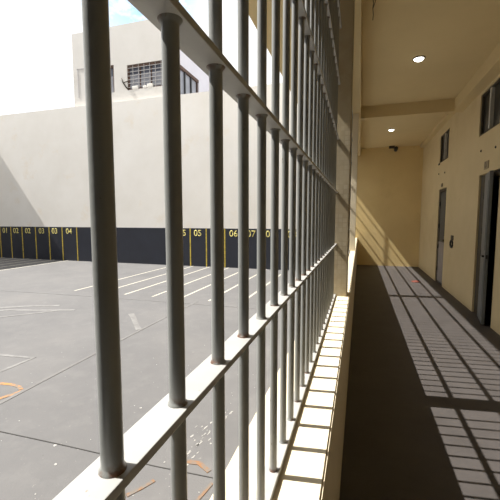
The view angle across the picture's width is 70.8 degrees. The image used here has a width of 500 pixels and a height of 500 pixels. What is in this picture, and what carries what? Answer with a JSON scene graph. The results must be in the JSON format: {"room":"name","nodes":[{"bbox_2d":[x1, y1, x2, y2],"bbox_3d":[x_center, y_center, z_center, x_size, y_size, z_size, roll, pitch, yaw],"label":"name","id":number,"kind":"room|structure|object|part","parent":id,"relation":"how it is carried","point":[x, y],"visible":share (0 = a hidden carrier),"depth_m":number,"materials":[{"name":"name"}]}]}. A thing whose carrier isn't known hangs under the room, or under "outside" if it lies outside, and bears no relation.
{"room":"prison interior","nodes":[
{"label":"prison interior","id":0,"kind":"room"},
{"bbox_2d":[0,257,295,499],"bbox_3d":[-12.902,1.732,3.017,25.670,0.205,27.770,2,5,17],"label":"ground","id":1,"kind":"structure","parent":0,"point":[49,420],"depth_m":4.43,"materials":[{"name":"grey concrete"}]},
{"bbox_2d":[0,83,423,270],"bbox_3d":[-7.662,-2.821,15.454,28.070,6.620,0.216,2,5,17],"label":"wall","id":2,"kind":"structure","parent":0,"point":[45,200],"depth_m":14.16,"materials":[{"name":"beige paint"}]},
{"bbox_2d":[352,0,361,155],"bbox_3d":[1.540,-2.681,5.359,0.285,0.230,13.570,2,5,17],"label":"trim","id":3,"kind":"structure","parent":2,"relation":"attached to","point":[356,98],"depth_m":4.86,"materials":[{"name":"beige paint"}]},
{"bbox_2d":[210,238,356,499],"bbox_3d":[1.528,0.777,5.677,0.260,1.225,13.570,2,5,17],"label":"wall","id":4,"kind":"structure","parent":0,"point":[312,465],"depth_m":1.21,"materials":[{"name":"beige paint"}]},
{"bbox_2d":[52,0,341,499],"bbox_3d":[0.117,-0.791,0.991,0.040,2.754,4.090,2,5,17],"label":"bars","id":5,"kind":"object","parent":4,"relation":"in","point":[311,144],"visible":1,"depth_m":0.60,"materials":[{"name":"grey metal"}]},
{"bbox_3d":[0.117,0.127,1.074,0.040,0.010,4.090,2,5,17],"label":"rail","id":6,"kind":"part","parent":5,"relation":"part of","materials":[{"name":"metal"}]},
{"bbox_3d":[0.117,-0.312,1.034,0.040,0.010,4.090,2,5,17],"label":"rail","id":7,"kind":"part","parent":5,"relation":"part of","materials":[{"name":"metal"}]},
{"bbox_3d":[0.117,0.568,1.114,0.040,0.017,4.090,2,5,17],"label":"rail","id":8,"kind":"part","parent":5,"relation":"part of","materials":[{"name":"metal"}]},
{"bbox_3d":[0.117,-0.750,0.994,0.040,0.010,4.090,2,5,17],"label":"rail","id":9,"kind":"part","parent":5,"relation":"part of","materials":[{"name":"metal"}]},
{"bbox_3d":[0.117,-1.188,0.955,0.040,0.010,4.090,2,5,17],"label":"rail","id":10,"kind":"part","parent":5,"relation":"part of","materials":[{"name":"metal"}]},
{"bbox_3d":[0.117,-1.626,0.915,0.040,0.010,4.090,2,5,17],"label":"rail","id":11,"kind":"part","parent":5,"relation":"part of","materials":[{"name":"metal"}]},
{"bbox_2d":[334,0,354,296],"bbox_3d":[0.744,-0.975,3.021,0.240,2.745,0.175,2,5,17],"label":"column","id":12,"kind":"structure","parent":4,"relation":"on","point":[347,7],"depth_m":2.93,"materials":[{"name":"paint"}]},
{"bbox_2d":[348,108,352,254],"bbox_3d":[1.408,-1.167,5.125,0.040,2.754,4.255,2,5,17],"label":"bars","id":13,"kind":"object","parent":4,"relation":"in","point":[352,108],"visible":0.02,"depth_m":6.85,"materials":[{"name":"metal"}]},
{"bbox_2d":[349,113,358,250],"bbox_3d":[2.063,-1.357,7.224,0.250,2.745,0.160,2,5,17],"label":"column","id":14,"kind":"structure","parent":4,"relation":"on","point":[355,124],"depth_m":7.13,"materials":[{"name":"beige paint"}]},
{"bbox_2d":[249,0,499,148],"bbox_3d":[1.759,-2.780,4.072,3.340,0.200,16.270,2,5,17],"label":"ceiling","id":15,"kind":"structure","parent":0,"point":[455,38],"depth_m":4.91,"materials":[{"name":"beige paint"}]},
{"bbox_2d":[389,146,397,151],"bbox_3d":[4.597,-3.249,11.284,0.265,0.172,0.247,2,5,17],"label":"security camera","id":16,"kind":"object","parent":15,"relation":"attached to","point":[390,147],"visible":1,"depth_m":11.24,"materials":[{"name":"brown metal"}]},
{"bbox_2d":[361,99,454,119],"bbox_3d":[3.155,-2.841,7.143,1.735,0.235,0.150,2,5,17],"label":"trim","id":17,"kind":"structure","parent":15,"relation":"attached to","point":[446,106],"depth_m":7.07,"materials":[{"name":"beige paint"}]},
{"bbox_2d":[412,56,425,61],"bbox_3d":[2.440,-2.751,5.087,0.174,0.039,0.174,2,5,17],"label":"recessed light","id":18,"kind":"object","parent":15,"relation":"in","point":[417,58],"visible":1,"depth_m":5.05,"materials":[{"name":"white"}]},
{"bbox_3d":[2.440,-2.751,5.087,0.132,0.038,0.132,2,5,17],"label":"bulb","id":19,"kind":"part","parent":18,"relation":"part of","materials":[{"name":"white glass"}]},
{"bbox_2d":[339,265,499,499],"bbox_3d":[2.579,1.282,5.499,2.400,0.350,13.770,2,5,17],"label":"floor","id":20,"kind":"structure","parent":0,"point":[422,416],"depth_m":3.15,"materials":[{"name":"concrete"}]},
{"bbox_2d":[418,74,499,334],"bbox_3d":[3.600,-0.796,4.886,0.200,3.900,13.570,2,5,17],"label":"wall","id":21,"kind":"structure","parent":0,"point":[463,168],"depth_m":6.89,"materials":[{"name":"beige paint"}]},
{"bbox_2d":[420,112,455,147],"bbox_3d":[4.797,-3.093,9.062,0.110,0.080,4.520,2,5,17],"label":"trim","id":22,"kind":"structure","parent":21,"relation":"attached to","point":[444,120],"depth_m":8.82,"materials":[{"name":"beige paint"}]},
{"bbox_2d":[435,188,446,284],"bbox_3d":[4.647,-0.317,8.510,0.100,2.290,0.798,2,5,17],"label":"door","id":23,"kind":"structure","parent":21,"relation":"in","point":[442,199],"depth_m":8.54,"materials":[{"name":"brown paint"}]},
{"bbox_3d":[4.617,0.289,8.532,0.012,0.960,0.560,2,5,17],"label":"panel","id":24,"kind":"part","parent":23,"relation":"part of","materials":[{"name":"grey paint"}]},
{"bbox_3d":[4.618,-0.817,8.431,0.010,0.940,0.480,2,5,17],"label":"panel","id":25,"kind":"part","parent":23,"relation":"part of","materials":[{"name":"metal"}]},
{"bbox_2d":[438,128,449,164],"bbox_3d":[4.663,-2.448,8.401,0.100,0.704,0.969,2,5,17],"label":"window","id":26,"kind":"structure","parent":21,"relation":"in","point":[445,137],"depth_m":8.34,"materials":[{"name":"brown paint"}]},
{"bbox_3d":[4.737,-2.480,8.561,0.006,0.600,0.445,2,5,17],"label":"pane","id":27,"kind":"part","parent":26,"relation":"part of","materials":[{"name":"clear glass"}]},
{"bbox_3d":[4.605,-2.442,8.137,0.006,0.600,0.365,2,5,17],"label":"pane","id":28,"kind":"part","parent":26,"relation":"part of","materials":[{"name":"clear glass"}]},
{"bbox_2d":[449,235,453,247],"bbox_3d":[4.248,-0.175,7.427,0.034,0.267,0.214,2,5,17],"label":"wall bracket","id":29,"kind":"object","parent":21,"relation":"attached to","point":[452,236],"visible":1,"depth_m":7.37,"materials":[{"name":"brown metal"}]},
{"bbox_2d":[454,42,499,111],"bbox_3d":[2.747,-2.438,2.627,0.180,0.220,9.050,2,5,17],"label":"trim","id":30,"kind":"structure","parent":21,"relation":"attached to","point":[489,70],"depth_m":5.49,"materials":[{"name":"beige paint"}]},
{"bbox_2d":[484,160,488,169],"bbox_3d":[3.693,-1.328,5.498,0.012,0.125,0.200,2,5,17],"label":"number plate","id":31,"kind":"object","parent":21,"relation":"attached to","point":[486,163],"visible":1,"depth_m":5.48,"materials":[{"name":"brown metal"}]},
{"bbox_2d":[474,170,499,324],"bbox_3d":[3.659,-0.043,5.499,0.249,2.290,0.918,2,5,17],"label":"door","id":32,"kind":"structure","parent":21,"relation":"in","point":[487,181],"depth_m":5.34,"materials":[{"name":"brown paint"}]},
{"bbox_3d":[3.573,0.549,5.451,0.008,0.880,0.423,3,6,28],"label":"panel","id":33,"kind":"part","parent":32,"relation":"part of","materials":[{"name":"grey paint"}]},
{"bbox_3d":[3.573,-0.522,5.354,0.008,1.030,0.423,3,6,28],"label":"panel","id":34,"kind":"part","parent":32,"relation":"part of","materials":[{"name":"grey paint"}]},
{"bbox_2d":[480,78,499,135],"bbox_3d":[3.744,-2.191,5.430,0.082,0.678,0.928,2,5,17],"label":"window","id":35,"kind":"structure","parent":21,"relation":"in","point":[490,112],"depth_m":5.42,"materials":[{"name":"brown paint"}]},
{"bbox_3d":[3.823,-2.209,5.637,0.006,0.610,0.415,2,5,17],"label":"pane","id":36,"kind":"part","parent":35,"relation":"part of","materials":[{"name":"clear glass"}]},
{"bbox_3d":[3.690,-2.171,5.209,0.006,0.610,0.405,2,5,17],"label":"pane","id":37,"kind":"part","parent":35,"relation":"part of","materials":[{"name":"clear glass"}]},
{"bbox_2d":[486,178,499,316],"bbox_3d":[5.101,-0.816,5.115,2.530,4.100,2.900,2,5,17],"label":"cell","id":38,"kind":"object","parent":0,"point":[496,181],"depth_m":6.72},
{"label":"outside","id":39,"kind":"structure","parent":0,"visible":0},
{"bbox_2d":[72,20,208,106],"bbox_3d":[-4.771,-4.463,16.503,4.780,9.700,3.878,2,5,17],"label":"building","id":40,"kind":"structure","parent":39,"point":[135,47],"depth_m":14.38,"materials":[{"name":"white concrete"}]},
{"bbox_3d":[-6.116,-6.911,14.833,0.950,0.680,0.010,2,5,17],"label":"pane","id":41,"kind":"part","parent":40,"relation":"part of","materials":[{"name":"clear glass"}]},
{"bbox_3d":[-4.696,-6.886,14.386,0.467,0.570,0.010,2,5,17],"label":"pane","id":42,"kind":"part","parent":40,"relation":"part of","materials":[{"name":"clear glass"}]},
{"bbox_3d":[-4.176,-7.285,14.198,1.550,0.260,0.010,2,5,17],"label":"pane","id":43,"kind":"part","parent":40,"relation":"part of","materials":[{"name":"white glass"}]},
{"bbox_3d":[-4.203,-6.872,14.234,0.467,0.570,0.010,2,5,17],"label":"pane","id":44,"kind":"part","parent":40,"relation":"part of","materials":[{"name":"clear glass"}]},
{"bbox_3d":[-3.709,-6.858,14.081,0.467,0.570,0.010,2,5,17],"label":"pane","id":45,"kind":"part","parent":40,"relation":"part of","materials":[{"name":"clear glass"}]},
{"bbox_3d":[-2.875,-6.929,14.643,0.010,1.070,0.517,2,5,17],"label":"pane","id":46,"kind":"part","parent":40,"relation":"part of","materials":[{"name":"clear glass"}]},
{"bbox_3d":[-2.704,-6.979,15.191,0.010,1.070,0.517,2,5,17],"label":"pane","id":47,"kind":"part","parent":40,"relation":"part of","materials":[{"name":"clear glass"}]},
{"bbox_3d":[-2.532,-7.029,15.739,0.010,1.070,0.517,2,5,17],"label":"pane","id":48,"kind":"part","parent":40,"relation":"part of","materials":[{"name":"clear glass"}]}
]}

